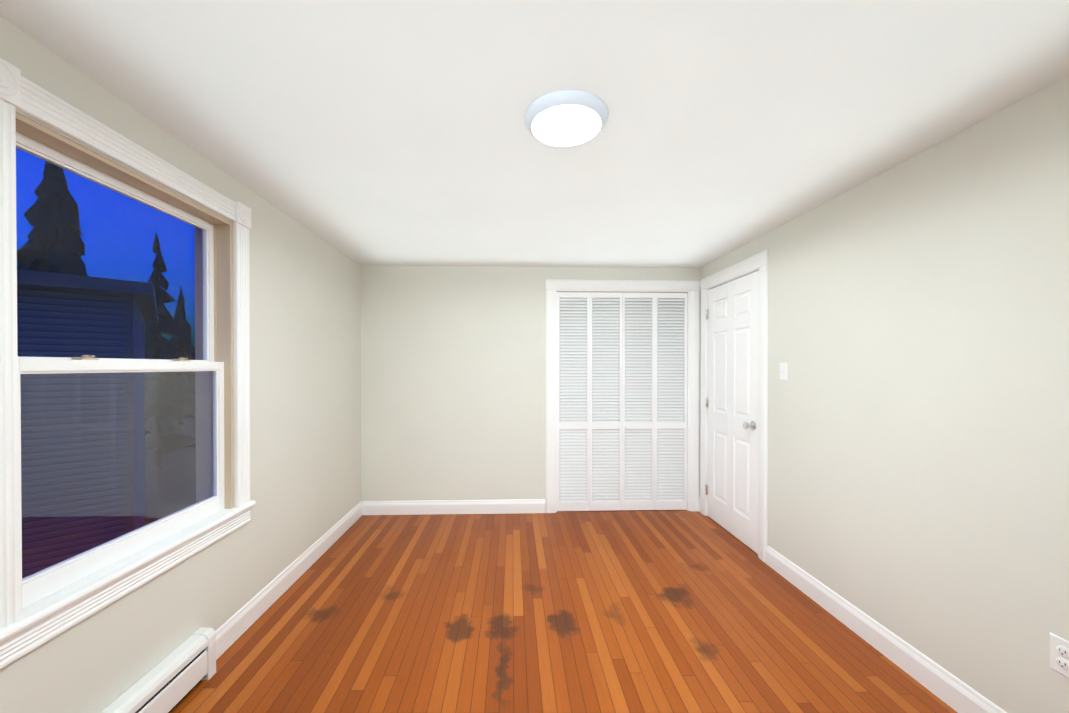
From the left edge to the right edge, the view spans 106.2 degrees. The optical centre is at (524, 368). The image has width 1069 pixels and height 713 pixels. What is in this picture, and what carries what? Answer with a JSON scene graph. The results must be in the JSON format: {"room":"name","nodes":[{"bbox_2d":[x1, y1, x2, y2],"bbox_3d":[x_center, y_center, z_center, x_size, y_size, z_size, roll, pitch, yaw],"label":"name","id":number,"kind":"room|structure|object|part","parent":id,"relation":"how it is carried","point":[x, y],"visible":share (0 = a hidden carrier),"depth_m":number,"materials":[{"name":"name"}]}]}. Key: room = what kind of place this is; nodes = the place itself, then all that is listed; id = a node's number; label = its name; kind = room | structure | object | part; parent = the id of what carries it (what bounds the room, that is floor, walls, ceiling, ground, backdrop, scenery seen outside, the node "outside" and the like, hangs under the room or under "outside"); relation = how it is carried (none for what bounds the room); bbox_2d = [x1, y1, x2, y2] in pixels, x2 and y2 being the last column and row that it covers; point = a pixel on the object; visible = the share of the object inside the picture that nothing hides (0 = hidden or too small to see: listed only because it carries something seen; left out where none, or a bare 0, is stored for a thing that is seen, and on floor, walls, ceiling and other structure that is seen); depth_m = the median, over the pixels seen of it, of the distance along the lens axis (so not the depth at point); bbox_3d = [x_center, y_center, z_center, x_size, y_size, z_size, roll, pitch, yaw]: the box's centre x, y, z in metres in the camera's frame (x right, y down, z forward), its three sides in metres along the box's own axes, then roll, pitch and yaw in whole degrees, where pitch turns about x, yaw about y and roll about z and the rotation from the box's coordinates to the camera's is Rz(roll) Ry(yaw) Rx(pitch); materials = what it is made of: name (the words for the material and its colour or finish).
{"room":"empty bedroom","nodes":[
{"label":"empty bedroom","id":0,"kind":"room"},
{"bbox_2d":[0,16,360,712],"bbox_3d":[-1.511,0.166,1.162,0.180,2.370,5.240,0,0,-2],"label":"wall","id":1,"kind":"structure","parent":0,"point":[304,388],"depth_m":2.18,"materials":[{"name":"paint"}]},
{"bbox_2d":[0,58,250,668],"bbox_3d":[-1.504,-0.016,1.549,0.209,1.630,1.085,0,0,-2],"label":"window","id":2,"kind":"structure","parent":1,"relation":"in","point":[20,93],"depth_m":1.45,"materials":[{"name":"paint"}]},
{"bbox_3d":[-1.508,-0.006,1.549,0.078,1.397,0.851,0,0,-2],"label":"window sash","id":3,"kind":"part","parent":2,"relation":"part of","materials":[{"name":"white wood"}]},
{"bbox_2d":[72,355,189,360],"bbox_3d":[-1.488,-0.039,1.549,0.049,0.022,0.447,0,0,-2],"label":"lock","id":4,"kind":"object","parent":2,"relation":"attached to","point":[85,357],"visible":0.94,"depth_m":1.35,"materials":[{"name":"metal"}]},
{"bbox_2d":[0,500,255,642],"bbox_3d":[-1.453,0.708,1.555,0.117,0.030,1.099,0,0,-2],"label":"window sill","id":5,"kind":"structure","parent":1,"relation":"attached to","point":[45,607],"depth_m":1.36,"materials":[{"name":"paint"}]},
{"bbox_2d":[215,501,361,659],"bbox_3d":[-1.414,1.288,1.173,0.015,0.125,5.000,0,0,-2],"label":"baseboard","id":6,"kind":"structure","parent":1,"relation":"attached to","point":[237,625],"depth_m":2.34,"materials":[{"name":"paint"}]},
{"bbox_2d":[360,265,699,512],"bbox_3d":[0.069,0.149,3.774,3.145,2.370,0.120,0,0,-2],"label":"wall","id":7,"kind":"structure","parent":0,"point":[453,382],"depth_m":3.69,"materials":[{"name":"paint"}]},
{"bbox_2d":[362,499,544,514],"bbox_3d":[-0.648,1.272,3.691,1.675,0.125,0.015,0,0,-2],"label":"baseboard","id":8,"kind":"structure","parent":7,"relation":"attached to","point":[429,507],"depth_m":3.69,"materials":[{"name":"paint"}]},
{"bbox_2d":[557,292,686,510],"bbox_3d":[0.913,0.305,3.756,1.227,2.045,0.059,0,0,-2],"label":"closet door","id":9,"kind":"structure","parent":7,"relation":"in","point":[621,422],"depth_m":3.77,"materials":[{"name":"paint"}]},
{"bbox_3d":[0.451,0.305,3.757,0.304,2.045,0.028,0,0,-2],"label":"panel","id":10,"kind":"part","parent":9,"relation":"part of","materials":[{"name":"paint"}]},
{"bbox_3d":[0.759,0.305,3.767,0.304,2.045,0.028,0,0,-2],"label":"panel","id":11,"kind":"part","parent":9,"relation":"part of","materials":[{"name":"paint"}]},
{"bbox_3d":[1.066,0.305,3.776,0.304,2.045,0.028,0,0,-2],"label":"panel","id":12,"kind":"part","parent":9,"relation":"part of","materials":[{"name":"paint"}]},
{"bbox_3d":[1.373,0.305,3.786,0.304,2.045,0.028,0,0,-2],"label":"panel","id":13,"kind":"part","parent":9,"relation":"part of","materials":[{"name":"paint"}]},
{"bbox_2d":[546,279,699,512],"bbox_3d":[0.912,0.253,3.792,1.444,2.162,0.138,0,0,-2],"label":"trim","id":14,"kind":"structure","parent":7,"relation":"attached to","point":[691,288],"depth_m":3.73,"materials":[{"name":"paint"}]},
{"bbox_2d":[0,0,1068,267],"bbox_3d":[0.129,-1.032,1.567,3.485,0.200,5.960,0,0,-2],"label":"ceiling","id":15,"kind":"structure","parent":0,"point":[378,132],"depth_m":1.40,"materials":[{"name":"paint"}]},
{"bbox_2d":[525,90,607,145],"bbox_3d":[0.154,-0.926,1.508,0.312,0.038,0.312,0,0,-2],"label":"ceiling light","id":16,"kind":"object","parent":15,"relation":"in","point":[566,117],"visible":1,"depth_m":1.45,"materials":[{"name":"white plastic"}]},
{"bbox_2d":[170,510,957,712],"bbox_3d":[0.129,1.408,1.583,3.485,0.120,5.960,0,0,-2],"label":"floor","id":17,"kind":"structure","parent":0,"point":[650,611],"depth_m":2.05,"materials":[{"name":"brown wood"}]},
{"bbox_2d":[100,627,215,712],"bbox_3d":[-1.376,1.252,0.876,0.068,0.201,1.805,0,0,-2],"label":"heater","id":18,"kind":"object","parent":17,"relation":"on","point":[171,681],"visible":1,"depth_m":1.57,"materials":[{"name":"metal"}]},
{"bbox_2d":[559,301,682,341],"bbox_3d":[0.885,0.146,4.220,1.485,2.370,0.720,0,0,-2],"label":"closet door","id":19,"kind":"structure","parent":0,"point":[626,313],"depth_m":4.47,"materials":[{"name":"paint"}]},
{"bbox_2d":[700,75,1068,712],"bbox_3d":[1.802,0.165,1.268,0.160,2.370,5.240,0,0,-2],"label":"wall","id":20,"kind":"structure","parent":0,"point":[918,415],"depth_m":1.64,"materials":[{"name":"paint"}]},
{"bbox_2d":[705,270,758,553],"bbox_3d":[1.673,0.310,3.252,0.049,2.039,0.774,0,0,-2],"label":"door","id":21,"kind":"structure","parent":20,"relation":"in","point":[733,397],"depth_m":3.20,"materials":[{"name":"paint"}]},
{"bbox_3d":[1.644,0.300,3.622,0.015,1.680,0.032,0,0,-2],"label":"right door hinge","id":22,"kind":"part","parent":21,"relation":"part of","materials":[{"name":"silver metal"}]},
{"bbox_2d":[743,421,755,429],"bbox_3d":[1.637,0.414,2.935,0.072,0.066,0.066,0,0,-2],"label":"door knob","id":23,"kind":"object","parent":21,"relation":"attached to","point":[747,425],"depth_m":2.92,"materials":[{"name":"silver metal"}]},
{"bbox_2d":[700,249,768,561],"bbox_3d":[1.680,0.255,3.246,0.078,2.165,0.966,0,0,-2],"label":"door frame","id":24,"kind":"structure","parent":20,"relation":"attached to","point":[753,263],"depth_m":2.84,"materials":[{"name":"paint"}]},
{"bbox_2d":[780,362,787,380],"bbox_3d":[1.668,0.015,2.599,0.023,0.116,0.072,0,0,-2],"label":"switch plate","id":25,"kind":"object","parent":20,"relation":"attached to","point":[783,370],"visible":1,"depth_m":2.59,"materials":[{"name":"plastic"}]},
{"bbox_2d":[699,498,1006,712],"bbox_3d":[1.715,1.288,1.272,0.015,0.125,5.000,0,0,-2],"label":"baseboard","id":26,"kind":"structure","parent":20,"relation":"attached to","point":[952,691],"depth_m":1.86,"materials":[{"name":"paint"}]},
{"bbox_2d":[1050,632,1068,677],"bbox_3d":[1.717,0.920,1.278,0.009,0.116,0.072,0,0,-2],"label":"electrical outlet plate","id":27,"kind":"object","parent":20,"relation":"attached to","point":[1059,654],"visible":1,"depth_m":1.28,"materials":[{"name":"plastic"}]},
{"label":"outside","id":28,"kind":"structure","parent":0,"visible":0},
{"bbox_2d":[144,416,195,525],"bbox_3d":[-47.298,4.305,23.348,89.700,0.200,90.000,0,0,-2],"label":"ground","id":29,"kind":"structure","parent":28,"point":[156,495],"depth_m":15.31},
{"bbox_2d":[17,161,87,275],"bbox_3d":[-23.453,-3.732,20.219,6.271,15.914,7.458,0,0,-2],"label":"tree","id":30,"kind":"object","parent":29,"relation":"on","point":[40,231],"depth_m":19.58,"materials":[{"name":"plant"}]},
{"bbox_2d":[17,269,158,578],"bbox_3d":[-12.747,1.104,6.810,9.580,6.420,6.660,0,1,-42],"label":"house","id":31,"kind":"structure","parent":29,"relation":"on","point":[70,330],"depth_m":7.12,"materials":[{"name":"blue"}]},
{"bbox_2d":[144,321,153,375],"bbox_3d":[-35.414,-1.442,36.702,3.641,11.118,3.793,0,0,-2],"label":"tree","id":32,"kind":"object","parent":29,"relation":"on","point":[147,348],"depth_m":36.74,"materials":[{"name":"plant"}]},
{"bbox_2d":[144,232,195,467],"bbox_3d":[-15.757,-0.829,17.273,2.945,10.148,2.694,0,0,-2],"label":"tree","id":33,"kind":"object","parent":29,"relation":"on","point":[170,324],"depth_m":17.21,"materials":[{"name":"plant"}]},
{"bbox_2d":[149,334,194,374],"bbox_3d":[-42.615,0.495,44.716,64.046,10.278,7.519,0,0,-2],"label":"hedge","id":34,"kind":"object","parent":29,"relation":"on","point":[193,354],"depth_m":43.63,"materials":[{"name":"plant"}]},
{"bbox_2d":[166,287,195,424],"bbox_3d":[-25.692,-1.071,30.026,3.110,10.464,3.353,0,0,-2],"label":"tree","id":35,"kind":"object","parent":29,"relation":"on","point":[185,349],"depth_m":29.73,"materials":[{"name":"plant"}]}
]}

